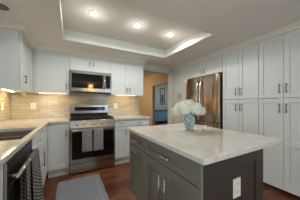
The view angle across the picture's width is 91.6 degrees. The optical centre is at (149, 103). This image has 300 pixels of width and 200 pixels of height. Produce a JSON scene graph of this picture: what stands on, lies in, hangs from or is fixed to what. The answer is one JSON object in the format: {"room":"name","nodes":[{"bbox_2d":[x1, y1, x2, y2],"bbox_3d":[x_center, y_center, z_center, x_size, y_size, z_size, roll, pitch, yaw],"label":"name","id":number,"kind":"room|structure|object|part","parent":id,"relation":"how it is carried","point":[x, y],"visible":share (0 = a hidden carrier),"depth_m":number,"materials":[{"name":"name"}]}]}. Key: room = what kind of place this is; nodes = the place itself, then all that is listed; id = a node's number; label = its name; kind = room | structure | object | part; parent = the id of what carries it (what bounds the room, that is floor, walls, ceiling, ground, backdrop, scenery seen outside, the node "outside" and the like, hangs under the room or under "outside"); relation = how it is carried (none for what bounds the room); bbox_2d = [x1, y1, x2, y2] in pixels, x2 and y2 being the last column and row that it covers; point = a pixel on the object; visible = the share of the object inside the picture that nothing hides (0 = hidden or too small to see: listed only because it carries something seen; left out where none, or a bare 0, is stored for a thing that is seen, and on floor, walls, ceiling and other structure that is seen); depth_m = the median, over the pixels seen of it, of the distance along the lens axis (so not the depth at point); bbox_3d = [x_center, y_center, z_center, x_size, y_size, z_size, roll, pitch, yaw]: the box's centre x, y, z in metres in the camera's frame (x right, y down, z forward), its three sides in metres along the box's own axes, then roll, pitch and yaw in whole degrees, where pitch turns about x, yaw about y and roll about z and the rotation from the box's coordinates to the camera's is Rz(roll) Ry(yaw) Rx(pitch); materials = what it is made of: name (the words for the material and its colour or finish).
{"room":"kitchen","nodes":[
{"label":"kitchen","id":0,"kind":"room"},
{"bbox_2d":[11,56,138,161],"bbox_3d":[-1.398,0.101,3.218,2.495,2.185,0.130,0,0,-29],"label":"wall","id":1,"kind":"structure","parent":0,"point":[47,105],"depth_m":2.93,"materials":[{"name":"tile"}]},
{"bbox_2d":[30,103,35,108],"bbox_3d":[-2.176,0.038,2.715,0.080,0.118,0.008,0,0,-29],"label":"wall outlet","id":2,"kind":"object","parent":1,"relation":"attached to","point":[32,105],"visible":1,"depth_m":2.71,"materials":[{"name":"plastic"}]},
{"bbox_2d":[33,49,69,94],"bbox_3d":[-1.805,-0.561,2.715,0.534,0.748,0.361,0,0,-29],"label":"upper cabinet","id":3,"kind":"object","parent":1,"relation":"attached to","point":[51,70],"visible":0.94,"depth_m":2.59,"materials":[{"name":"white paint"}]},
{"bbox_2d":[70,54,110,73],"bbox_3d":[-1.233,-0.785,3.027,0.766,0.300,0.361,0,0,-29],"label":"upper cabinet","id":4,"kind":"object","parent":1,"relation":"attached to","point":[82,63],"visible":0.74,"depth_m":2.88,"materials":[{"name":"white paint"}]},
{"bbox_3d":[-1.336,-0.785,2.817,0.379,0.296,0.019,0,0,-29],"label":"door","id":5,"kind":"part","parent":4,"relation":"part of","materials":[{"name":"white paint"}]},
{"bbox_2d":[70,70,110,93],"bbox_3d":[-1.214,-0.427,2.990,0.762,0.406,0.441,0,0,-29],"label":"microwave","id":6,"kind":"object","parent":4,"relation":"attached to","point":[88,82],"visible":0.96,"depth_m":2.83,"materials":[{"name":"metal"}]},
{"bbox_3d":[-0.859,-0.438,2.982,0.087,0.260,0.003,0,0,-29],"label":"control panel","id":7,"kind":"part","parent":6,"relation":"part of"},
{"bbox_3d":[-1.000,-0.785,3.000,0.379,0.296,0.019,0,0,-29],"label":"door","id":8,"kind":"part","parent":4,"relation":"part of","materials":[{"name":"white paint"}]},
{"bbox_2d":[108,60,142,96],"bbox_3d":[-0.561,-0.561,3.394,0.761,0.748,0.361,0,0,-29],"label":"upper cabinet","id":9,"kind":"object","parent":1,"relation":"attached to","point":[126,78],"visible":0.98,"depth_m":3.25,"materials":[{"name":"white paint"}]},
{"bbox_3d":[-0.663,-0.561,3.183,0.376,0.744,0.019,0,0,-29],"label":"door","id":10,"kind":"part","parent":9,"relation":"part of","materials":[{"name":"white paint"}]},
{"bbox_3d":[-0.329,-0.561,3.365,0.376,0.744,0.019,0,0,-29],"label":"door","id":11,"kind":"part","parent":9,"relation":"part of","materials":[{"name":"white paint"}]},
{"bbox_2d":[61,0,198,49],"bbox_3d":[-0.216,-1.185,2.161,1.958,0.049,1.288,0,0,-29],"label":"ceiling","id":12,"kind":"structure","parent":0,"point":[115,20],"depth_m":2.13,"materials":[{"name":"paint"}]},
{"bbox_2d":[89,10,98,16],"bbox_3d":[-0.717,-1.156,1.870,0.128,0.006,0.128,0,0,-29],"label":"recessed light","id":13,"kind":"object","parent":12,"relation":"in","point":[92,12],"visible":1,"depth_m":1.86,"materials":[{"name":"paint"}]},
{"bbox_2d":[133,23,141,27],"bbox_3d":[-0.184,-1.156,2.160,0.128,0.006,0.128,0,0,-29],"label":"recessed light","id":14,"kind":"object","parent":12,"relation":"in","point":[136,25],"visible":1,"depth_m":2.15,"materials":[{"name":"paint"}]},
{"bbox_2d":[143,71,153,76],"bbox_3d":[0.188,-1.457,7.596,6.400,0.100,6.039,0,0,-29],"label":"ceiling","id":15,"kind":"structure","parent":0,"point":[145,74],"depth_m":6.75,"materials":[{"name":"paint"}]},
{"bbox_2d":[0,0,299,67],"bbox_3d":[1.205,-1.076,0.036,4.250,0.168,8.210,0,0,-29],"label":"ceiling","id":16,"kind":"structure","parent":0,"point":[230,22],"depth_m":1.69,"materials":[{"name":"paint"}]},
{"bbox_2d":[0,3,8,10],"bbox_3d":[-1.520,-0.988,1.484,0.128,0.006,0.128,0,0,-29],"label":"recessed light","id":17,"kind":"object","parent":16,"relation":"in","point":[2,7],"visible":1,"depth_m":1.50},
{"bbox_2d":[58,0,63,38],"bbox_3d":[-1.044,-1.077,1.710,0.012,0.166,1.204,0,0,-29],"label":"trim","id":18,"kind":"structure","parent":16,"relation":"attached to","point":[59,1],"depth_m":1.70,"materials":[{"name":"paint"}]},
{"bbox_2d":[36,44,145,64],"bbox_3d":[-1.018,-0.959,2.934,2.050,0.064,0.075,0,0,-29],"label":"trim","id":19,"kind":"structure","parent":16,"relation":"attached to","point":[38,47],"depth_m":2.81,"materials":[{"name":"paint"}]},
{"bbox_2d":[64,29,164,57],"bbox_3d":[-0.507,-1.077,2.695,1.898,0.166,0.012,0,0,-29],"label":"trim","id":20,"kind":"structure","parent":16,"relation":"attached to","point":[70,35],"depth_m":2.58,"materials":[{"name":"paint"}]},
{"bbox_2d":[114,0,211,33],"bbox_3d":[0.074,-1.077,1.627,1.898,0.166,0.012,0,0,-29],"label":"trim","id":21,"kind":"structure","parent":16,"relation":"attached to","point":[114,0],"depth_m":1.64,"materials":[{"name":"paint"}]},
{"bbox_2d":[165,30,212,57],"bbox_3d":[0.612,-1.077,2.612,0.012,0.166,1.204,0,0,-29],"label":"trim","id":22,"kind":"structure","parent":16,"relation":"attached to","point":[199,35],"depth_m":2.53,"materials":[{"name":"paint"}]},
{"bbox_2d":[139,73,167,125],"bbox_3d":[-0.086,-0.107,7.389,0.120,2.600,5.940,0,0,-29],"label":"wall","id":23,"kind":"structure","parent":0,"point":[145,101],"depth_m":7.15,"materials":[{"name":"beige paint"}]},
{"bbox_2d":[152,82,167,125],"bbox_3d":[0.453,0.163,6.397,0.144,2.060,1.319,0,0,-29],"label":"door frame","id":24,"kind":"structure","parent":23,"relation":"in","point":[153,87],"depth_m":6.91,"materials":[{"name":"paint"}]},
{"bbox_2d":[143,65,172,73],"bbox_3d":[0.434,-0.922,4.074,1.540,0.140,0.140,0,0,-29],"label":"wall header","id":25,"kind":"structure","parent":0,"point":[146,68],"depth_m":3.87,"materials":[{"name":"paint"}]},
{"bbox_2d":[168,73,171,123],"bbox_3d":[0.563,0.171,4.116,0.016,2.045,0.200,0,0,-29],"label":"trim","id":26,"kind":"structure","parent":25,"relation":"attached to","point":[169,75],"depth_m":4.08,"materials":[{"name":"paint"}]},
{"bbox_2d":[172,73,172,123],"bbox_3d":[0.846,0.171,4.270,0.628,2.045,0.190,0,0,-29],"label":"door frame","id":27,"kind":"structure","parent":25,"relation":"attached to","point":[172,73],"depth_m":4.04,"materials":[{"name":"paint"}]},
{"bbox_2d":[171,21,299,69],"bbox_3d":[1.239,-0.959,2.828,0.075,0.064,2.691,0,0,-29],"label":"trim","id":28,"kind":"structure","parent":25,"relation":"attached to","point":[296,25],"depth_m":2.28,"materials":[{"name":"paint"}]},
{"bbox_2d":[155,84,167,122],"bbox_3d":[1.654,-0.107,7.540,3.080,2.600,4.540,0,0,-29],"label":"wall","id":29,"kind":"structure","parent":0,"point":[158,106],"depth_m":9.48,"materials":[{"name":"paint"}]},
{"bbox_2d":[160,88,164,103],"bbox_3d":[0.817,-0.507,9.536,0.380,1.060,0.030,0,0,-29],"label":"framed picture","id":30,"kind":"object","parent":29,"relation":"attached to","point":[162,90],"visible":1,"depth_m":9.54,"materials":[{"name":"wood"}]},
{"bbox_2d":[43,122,299,199],"bbox_3d":[1.428,1.223,3.597,8.050,0.060,14.250,0,0,-29],"label":"floor","id":31,"kind":"structure","parent":0,"point":[115,179],"depth_m":2.16,"materials":[{"name":"brown wood"}]},
{"bbox_2d":[0,165,2,199],"bbox_3d":[-0.848,0.753,0.318,0.620,0.880,0.770,0,0,-29],"label":"base cabinet","id":32,"kind":"object","parent":31,"relation":"on","point":[1,167],"visible":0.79,"depth_m":0.76,"materials":[{"name":"white paint"}]},
{"bbox_2d":[0,117,69,166],"bbox_3d":[-1.318,0.295,1.433,0.905,0.034,3.079,0,0,-29],"label":"countertop","id":33,"kind":"structure","parent":32,"relation":"on","point":[8,148],"depth_m":1.66,"materials":[{"name":"white stone"}]},
{"bbox_2d":[0,130,32,140],"bbox_3d":[-1.388,0.404,1.350,0.452,0.179,0.698,0,0,-29],"label":"sink","id":34,"kind":"object","parent":33,"relation":"in","point":[15,135],"visible":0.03,"depth_m":1.62,"materials":[{"name":"silver metal"}]},
{"bbox_3d":[-1.305,0.404,1.198,0.452,0.179,0.350,0,0,-29],"label":"bowl","id":35,"kind":"part","parent":34,"relation":"part of","materials":[{"name":"silver metal"}]},
{"bbox_2d":[3,139,38,199],"bbox_3d":[-1.159,0.759,0.948,0.613,0.868,0.628,0,0,-29],"label":"dishwasher","id":36,"kind":"object","parent":31,"relation":"on","point":[12,169],"visible":0.75,"depth_m":0.92,"materials":[{"name":"black metal"}]},
{"bbox_3d":[-0.800,0.702,0.789,0.038,0.753,0.005,0,0,-29],"label":"edge trim","id":37,"kind":"part","parent":36,"relation":"part of","materials":[{"name":"metal"}]},
{"bbox_3d":[-0.952,0.778,1.064,0.034,0.600,0.622,0,0,-29],"label":"door","id":38,"kind":"part","parent":36,"relation":"part of","materials":[{"name":"black metal"}]},
{"bbox_3d":[-0.952,0.400,1.064,0.034,0.149,0.622,0,0,-29],"label":"control panel","id":39,"kind":"part","parent":36,"relation":"part of","materials":[{"name":"black metal"}]},
{"bbox_3d":[-0.914,0.418,1.085,0.052,0.026,0.586,0,0,-29],"label":"handle","id":40,"kind":"part","parent":36,"relation":"part of","materials":[{"name":"silver metal"}]},
{"bbox_2d":[21,160,30,199],"bbox_3d":[-0.844,0.671,1.002,0.048,0.535,0.106,0,0,-29],"label":"dish towel","id":41,"kind":"object","parent":36,"relation":"hanging from","point":[25,177],"visible":0.94,"depth_m":1.00,"materials":[{"name":"fabric"}]},
{"bbox_2d":[29,148,43,199],"bbox_3d":[-0.943,0.701,1.223,0.084,0.595,0.275,0,0,-29],"label":"dish towel","id":42,"kind":"object","parent":36,"relation":"hanging from","point":[37,193],"visible":0.91,"depth_m":1.19,"materials":[{"name":"fabric"}]},
{"bbox_2d":[10,125,47,185],"bbox_3d":[-1.599,0.753,1.696,0.620,0.880,1.105,0,0,-29],"label":"base cabinet","id":43,"kind":"object","parent":31,"relation":"on","point":[40,141],"visible":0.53,"depth_m":1.89,"materials":[{"name":"white paint"}]},
{"bbox_3d":[-1.243,0.402,1.597,0.019,0.153,0.588,0,0,-29],"label":"drawer","id":44,"kind":"part","parent":43,"relation":"part of","materials":[{"name":"white paint"}]},
{"bbox_3d":[-1.243,0.777,1.597,0.019,0.588,0.586,0,0,-29],"label":"door","id":45,"kind":"part","parent":43,"relation":"part of","materials":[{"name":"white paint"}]},
{"bbox_3d":[-1.508,0.699,2.081,0.018,0.748,0.510,0,0,-29],"label":"filler panel","id":46,"kind":"part","parent":43,"relation":"part of","materials":[{"name":"white paint"}]},
{"bbox_2d":[48,123,68,177],"bbox_3d":[-1.630,0.753,2.639,0.294,0.880,0.645,0,0,-29],"label":"base cabinet","id":47,"kind":"object","parent":31,"relation":"on","point":[58,133],"visible":0.94,"depth_m":2.40,"materials":[{"name":"white paint"}]},
{"bbox_2d":[55,173,108,199],"bbox_3d":[-0.892,1.188,1.906,0.589,0.008,1.001,0,0,-29],"label":"kitchen rug","id":48,"kind":"object","parent":31,"relation":"on","point":[91,187],"visible":1,"depth_m":2.02,"materials":[{"name":"grey fabric"}]},
{"bbox_2d":[69,105,114,173],"bbox_3d":[-1.144,0.609,2.862,0.762,1.168,0.735,0,0,-29],"label":"range","id":49,"kind":"object","parent":31,"relation":"on","point":[81,116],"visible":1,"depth_m":2.64,"materials":[{"name":"metal"}]},
{"bbox_2d":[82,128,92,152],"bbox_3d":[-1.071,0.621,2.490,0.166,0.391,0.044,0,0,-29],"label":"dish towel","id":50,"kind":"object","parent":49,"relation":"hanging from","point":[87,146],"visible":1,"depth_m":2.48,"materials":[{"name":"fabric"}]},
{"bbox_3d":[-1.282,0.231,3.115,0.738,0.075,0.003,0,0,-29],"label":"vent panel","id":51,"kind":"part","parent":49,"relation":"part of","materials":[{"name":"metal"}]},
{"bbox_3d":[-1.275,0.104,3.118,0.597,0.078,0.004,0,0,-29],"label":"display panel","id":52,"kind":"part","parent":49,"relation":"part of","materials":[{"name":"black glass"}]},
{"bbox_3d":[-1.009,0.350,2.614,0.762,0.121,0.044,0,0,-29],"label":"control panel","id":53,"kind":"part","parent":49,"relation":"part of","materials":[{"name":"metal"}]},
{"bbox_3d":[-1.010,0.723,2.616,0.754,0.595,0.040,0,0,-29],"label":"oven door","id":54,"kind":"part","parent":49,"relation":"part of","materials":[{"name":"glass"}]},
{"bbox_3d":[-1.010,1.102,2.616,0.754,0.138,0.040,0,0,-29],"label":"drawer","id":55,"kind":"part","parent":49,"relation":"part of","materials":[{"name":"metal"}]},
{"bbox_2d":[70,117,114,120],"bbox_3d":[-1.147,0.282,2.868,0.758,0.010,0.555,0,0,-29],"label":"cooktop","id":56,"kind":"object","parent":49,"relation":"in","point":[71,118],"depth_m":2.68,"materials":[{"name":"black metal"}]},
{"bbox_3d":[-0.984,0.441,2.568,0.682,0.025,0.067,0,0,-29],"label":"handle","id":57,"kind":"part","parent":49,"relation":"part of","materials":[{"name":"silver metal"}]},
{"bbox_2d":[94,128,102,150],"bbox_3d":[-0.911,0.621,2.577,0.166,0.391,0.044,0,0,-29],"label":"dish towel","id":58,"kind":"object","parent":49,"relation":"hanging from","point":[98,132],"visible":1,"depth_m":2.56,"materials":[{"name":"fabric"}]},
{"bbox_2d":[115,118,148,164],"bbox_3d":[-0.487,0.753,3.262,0.763,0.880,0.645,0,0,-29],"label":"base cabinet","id":59,"kind":"object","parent":31,"relation":"on","point":[122,135],"visible":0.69,"depth_m":2.93,"materials":[{"name":"white paint"}]},
{"bbox_3d":[-0.570,0.387,2.900,0.267,0.123,0.019,0,0,-29],"label":"drawer","id":60,"kind":"part","parent":59,"relation":"part of","materials":[{"name":"white paint"}]},
{"bbox_3d":[-0.570,0.762,2.900,0.266,0.618,0.019,0,0,-29],"label":"door","id":61,"kind":"part","parent":59,"relation":"part of","materials":[{"name":"white paint"}]},
{"bbox_2d":[112,115,150,119],"bbox_3d":[-0.484,0.295,3.276,0.785,0.034,0.642,0,0,-29],"label":"countertop","id":62,"kind":"structure","parent":59,"relation":"on","point":[120,117],"depth_m":3.10,"materials":[{"name":"white stone"}]},
{"bbox_3d":[-0.343,0.762,3.024,0.242,0.618,0.019,0,0,-29],"label":"door","id":63,"kind":"part","parent":59,"relation":"part of","materials":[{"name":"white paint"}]},
{"bbox_3d":[-0.235,0.387,3.083,0.490,0.123,0.019,0,0,-29],"label":"drawer","id":64,"kind":"part","parent":59,"relation":"part of","materials":[{"name":"white paint"}]},
{"bbox_2d":[155,109,167,121],"bbox_3d":[0.842,0.783,9.282,1.700,0.820,0.475,0,0,-29],"label":"sideboard","id":65,"kind":"object","parent":31,"relation":"on","point":[160,115],"visible":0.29,"depth_m":8.96,"materials":[{"name":"blue paint"}]},
{"bbox_3d":[0.582,0.755,8.892,0.826,0.591,0.019,0,0,-29],"label":"door","id":66,"kind":"part","parent":65,"relation":"part of","materials":[{"name":"blue paint"}]},
{"bbox_3d":[1.310,0.755,9.289,0.826,0.591,0.019,0,0,-29],"label":"door","id":67,"kind":"part","parent":65,"relation":"part of","materials":[{"name":"blue paint"}]},
{"bbox_2d":[173,66,187,123],"bbox_3d":[1.024,0.129,3.896,0.635,2.128,0.595,0,0,-29],"label":"pantry cabinet","id":68,"kind":"object","parent":31,"relation":"on","point":[180,75],"visible":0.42,"depth_m":3.78,"materials":[{"name":"white paint"}]},
{"bbox_3d":[0.713,0.535,3.896,0.019,1.221,0.294,0,0,-29],"label":"door","id":69,"kind":"part","parent":68,"relation":"part of","materials":[{"name":"white paint"}]},
{"bbox_3d":[0.713,-0.507,3.896,0.019,0.851,0.294,0,0,-29],"label":"door","id":70,"kind":"part","parent":68,"relation":"part of","materials":[{"name":"white paint"}]},
{"bbox_3d":[0.856,0.535,3.635,0.019,1.221,0.294,0,0,-29],"label":"door","id":71,"kind":"part","parent":68,"relation":"part of","materials":[{"name":"white paint"}]},
{"bbox_3d":[0.856,-0.507,3.635,0.019,0.851,0.294,0,0,-29],"label":"door","id":72,"kind":"part","parent":68,"relation":"part of","materials":[{"name":"white paint"}]},
{"bbox_2d":[130,132,262,199],"bbox_3d":[0.288,0.753,1.384,0.695,0.880,1.060,0,0,-29],"label":"kitchen island","id":73,"kind":"object","parent":31,"relation":"on","point":[157,172],"visible":0.74,"depth_m":1.01,"materials":[{"name":"paint"}]},
{"bbox_3d":[-0.135,0.383,1.528,0.019,0.133,0.398,0,0,-29],"label":"drawer","id":74,"kind":"part","parent":73,"relation":"part of","materials":[{"name":"paint"}]},
{"bbox_3d":[-0.135,0.724,1.528,0.019,0.532,0.395,0,0,-29],"label":"door","id":75,"kind":"part","parent":73,"relation":"part of","materials":[{"name":"paint"}]},
{"bbox_3d":[0.039,0.724,1.208,0.019,0.532,0.318,0,0,-29],"label":"door","id":76,"kind":"part","parent":73,"relation":"part of","materials":[{"name":"paint"}]},
{"bbox_3d":[0.110,0.648,1.021,0.035,0.235,0.011,0,0,-29],"label":"handle","id":77,"kind":"part","parent":73,"relation":"part of","materials":[{"name":"silver metal"}]},
{"bbox_3d":[0.117,0.383,1.066,0.019,0.133,0.644,0,0,-29],"label":"drawer","id":78,"kind":"part","parent":73,"relation":"part of","materials":[{"name":"paint"}]},
{"bbox_3d":[0.194,0.724,0.924,0.019,0.532,0.316,0,0,-29],"label":"door","id":79,"kind":"part","parent":73,"relation":"part of","materials":[{"name":"paint"}]},
{"bbox_3d":[0.273,0.653,0.790,0.023,0.679,0.028,0,0,-29],"label":"corner post","id":80,"kind":"part","parent":73,"relation":"part of","materials":[{"name":"paint"}]},
{"bbox_2d":[128,123,281,165],"bbox_3d":[0.396,0.295,1.431,0.891,0.034,1.109,0,0,-29],"label":"island countertop","id":81,"kind":"structure","parent":73,"relation":"on","point":[204,145],"depth_m":1.11,"materials":[{"name":"white stone"}]},
{"bbox_2d":[184,113,194,129],"bbox_3d":[0.422,0.188,1.556,0.118,0.180,0.118,0,0,-29],"label":"vase","id":82,"kind":"object","parent":81,"relation":"on","point":[189,119],"visible":0.84,"depth_m":1.51,"materials":[{"name":"ceramic"}]},
{"bbox_2d":[172,106,182,115],"bbox_3d":[0.307,0.124,1.550,0.159,0.208,0.138,0,0,37],"label":"hydrangea","id":83,"kind":"object","parent":82,"relation":"in","point":[175,111],"visible":0.75,"depth_m":1.52,"materials":[{"name":"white plant"}]},
{"bbox_2d":[175,101,183,106],"bbox_3d":[0.350,0.097,1.612,0.150,0.261,0.153,0,0,-29],"label":"hydrangea","id":84,"kind":"object","parent":82,"relation":"in","point":[181,102],"visible":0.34,"depth_m":1.58,"materials":[{"name":"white plant"}]},
{"bbox_2d":[178,104,192,114],"bbox_3d":[0.360,0.113,1.497,0.153,0.229,0.147,0,0,-29],"label":"hydrangea","id":85,"kind":"object","parent":82,"relation":"in","point":[185,109],"visible":0.96,"depth_m":1.45,"materials":[{"name":"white plant"}]},
{"bbox_2d":[184,99,194,106],"bbox_3d":[0.418,0.088,1.598,0.180,0.279,0.165,0,0,-29],"label":"hydrangea","id":86,"kind":"object","parent":82,"relation":"in","point":[190,102],"visible":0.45,"depth_m":1.55,"materials":[{"name":"white plant"}]},
{"bbox_2d":[190,104,202,114],"bbox_3d":[0.466,0.114,1.491,0.146,0.228,0.144,0,0,-29],"label":"hydrangea","id":87,"kind":"object","parent":82,"relation":"in","point":[196,109],"visible":0.76,"depth_m":1.45,"materials":[{"name":"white plant"}]},
{"bbox_2d":[195,106,205,115],"bbox_3d":[0.526,0.125,1.554,0.141,0.205,0.131,0,0,-43],"label":"hydrangea","id":88,"kind":"object","parent":82,"relation":"in","point":[204,110],"visible":0.41,"depth_m":1.51,"materials":[{"name":"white plant"}]},
{"bbox_3d":[0.560,0.739,0.944,0.620,0.848,0.028,0,0,-29],"label":"panel","id":89,"kind":"part","parent":73,"relation":"part of","materials":[{"name":"paint"}]},
{"bbox_2d":[233,177,240,198],"bbox_3d":[0.559,0.538,0.935,0.078,0.122,0.008,0,0,-29],"label":"wall outlet","id":90,"kind":"object","parent":73,"relation":"attached to","point":[237,181],"visible":1,"depth_m":0.93,"materials":[{"name":"plastic"}]},
{"bbox_2d":[186,73,222,128],"bbox_3d":[1.315,0.315,3.200,0.773,1.757,0.858,0,0,-29],"label":"refrigerator","id":91,"kind":"object","parent":31,"relation":"on","point":[207,90],"visible":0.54,"depth_m":2.85,"materials":[{"name":"silver metal"}]},
{"bbox_3d":[0.967,-0.104,3.256,0.070,0.919,0.427,0,0,-29],"label":"door","id":92,"kind":"part","parent":91,"relation":"part of","materials":[{"name":"metal"}]},
{"bbox_3d":[0.995,-0.137,3.077,0.093,0.722,0.030,0,0,-29],"label":"handle","id":93,"kind":"part","parent":91,"relation":"part of","materials":[{"name":"silver metal"}]},
{"bbox_3d":[1.038,-0.137,2.998,0.093,0.722,0.030,0,0,-29],"label":"handle","id":94,"kind":"part","parent":91,"relation":"part of","materials":[{"name":"silver metal"}]},
{"bbox_3d":[1.070,0.750,3.067,0.070,0.766,0.858,0,0,-29],"label":"freezer drawer","id":95,"kind":"part","parent":91,"relation":"part of","materials":[{"name":"metal"}]},
{"bbox_3d":[1.173,-0.104,2.878,0.070,0.919,0.427,0,0,-29],"label":"door","id":96,"kind":"part","parent":91,"relation":"part of","materials":[{"name":"metal"}]},
{"bbox_2d":[223,42,258,134],"bbox_3d":[1.738,0.129,2.586,0.635,2.128,0.587,0,0,-29],"label":"pantry cabinet","id":97,"kind":"object","parent":31,"relation":"on","point":[241,65],"visible":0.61,"depth_m":2.40,"materials":[{"name":"white paint"}]},
{"bbox_3d":[1.428,0.535,2.584,0.019,1.221,0.290,0,0,-29],"label":"door","id":98,"kind":"part","parent":97,"relation":"part of","materials":[{"name":"white paint"}]},
{"bbox_3d":[1.428,-0.507,2.584,0.019,0.851,0.290,0,0,-29],"label":"door","id":99,"kind":"part","parent":97,"relation":"part of","materials":[{"name":"white paint"}]},
{"bbox_3d":[1.568,0.535,2.327,0.019,1.221,0.290,0,0,-29],"label":"door","id":100,"kind":"part","parent":97,"relation":"part of","materials":[{"name":"white paint"}]},
{"bbox_3d":[1.568,-0.507,2.327,0.019,0.851,0.290,0,0,-29],"label":"door","id":101,"kind":"part","parent":97,"relation":"part of","materials":[{"name":"white paint"}]},
{"bbox_2d":[259,29,299,197],"bbox_3d":[2.020,0.129,2.068,0.635,2.128,0.586,0,0,-29],"label":"pantry cabinet","id":102,"kind":"object","parent":31,"relation":"on","point":[279,56],"visible":0.84,"depth_m":1.95,"materials":[{"name":"white paint"}]},
{"bbox_3d":[1.710,0.535,2.067,0.019,1.221,0.289,0,0,-29],"label":"door","id":103,"kind":"part","parent":102,"relation":"part of","materials":[{"name":"white paint"}]},
{"bbox_3d":[1.710,-0.507,2.067,0.019,0.851,0.289,0,0,-29],"label":"door","id":104,"kind":"part","parent":102,"relation":"part of","materials":[{"name":"white paint"}]},
{"bbox_3d":[1.850,0.535,1.809,0.019,1.221,0.289,0,0,-29],"label":"door","id":105,"kind":"part","parent":102,"relation":"part of","materials":[{"name":"white paint"}]},
{"bbox_3d":[1.850,-0.507,1.809,0.019,0.851,0.289,0,0,-29],"label":"door","id":106,"kind":"part","parent":102,"relation":"part of","materials":[{"name":"white paint"}]},
{"bbox_3d":[-0.611,0.101,-0.953,0.115,2.185,8.210,0,0,-29],"label":"wall","id":107,"kind":"structure","parent":0,"visible":0},
{"bbox_2d":[0,91,10,121],"bbox_3d":[-1.708,0.035,1.192,0.010,0.484,3.129,0,0,-29],"label":"wall","id":108,"kind":"structure","parent":107,"relation":"attached to","point":[5,97],"depth_m":2.36,"materials":[{"name":"tile"}]},
{"bbox_2d":[0,28,32,92],"bbox_3d":[-1.955,-0.561,2.080,0.401,0.748,0.678,0,0,-29],"label":"upper cabinet","id":109,"kind":"object","parent":108,"relation":"attached to","point":[16,53],"visible":0.97,"depth_m":1.84,"materials":[{"name":"white paint"}]},
{"bbox_2d":[0,20,37,48],"bbox_3d":[-1.922,-0.959,2.054,0.451,0.064,0.755,0,0,-29],"label":"trim","id":110,"kind":"structure","parent":109,"relation":"attached to","point":[23,28],"depth_m":1.84,"materials":[{"name":"paint"}]},
{"bbox_3d":[-1.814,-0.561,2.147,0.019,0.744,0.656,0,0,-29],"label":"door","id":111,"kind":"part","parent":109,"relation":"part of","materials":[{"name":"white paint"}]},
{"bbox_3d":[3.101,0.101,0.892,0.100,2.185,7.900,0,0,-29],"label":"wall","id":112,"kind":"structure","parent":0,"visible":0},
{"bbox_2d":[188,54,222,78],"bbox_3d":[1.382,-0.766,3.240,0.635,0.338,0.897,0,0,-29],"label":"upper cabinet","id":113,"kind":"object","parent":112,"relation":"attached to","point":[214,65],"visible":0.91,"depth_m":3.03,"materials":[{"name":"white paint"}]},
{"bbox_3d":[1.035,-0.766,3.306,0.019,0.334,0.444,0,0,-29],"label":"door","id":114,"kind":"part","parent":113,"relation":"part of","materials":[{"name":"white paint"}]},
{"bbox_3d":[1.250,-0.766,2.912,0.019,0.334,0.444,0,0,-29],"label":"door","id":115,"kind":"part","parent":113,"relation":"part of","materials":[{"name":"white paint"}]}
]}

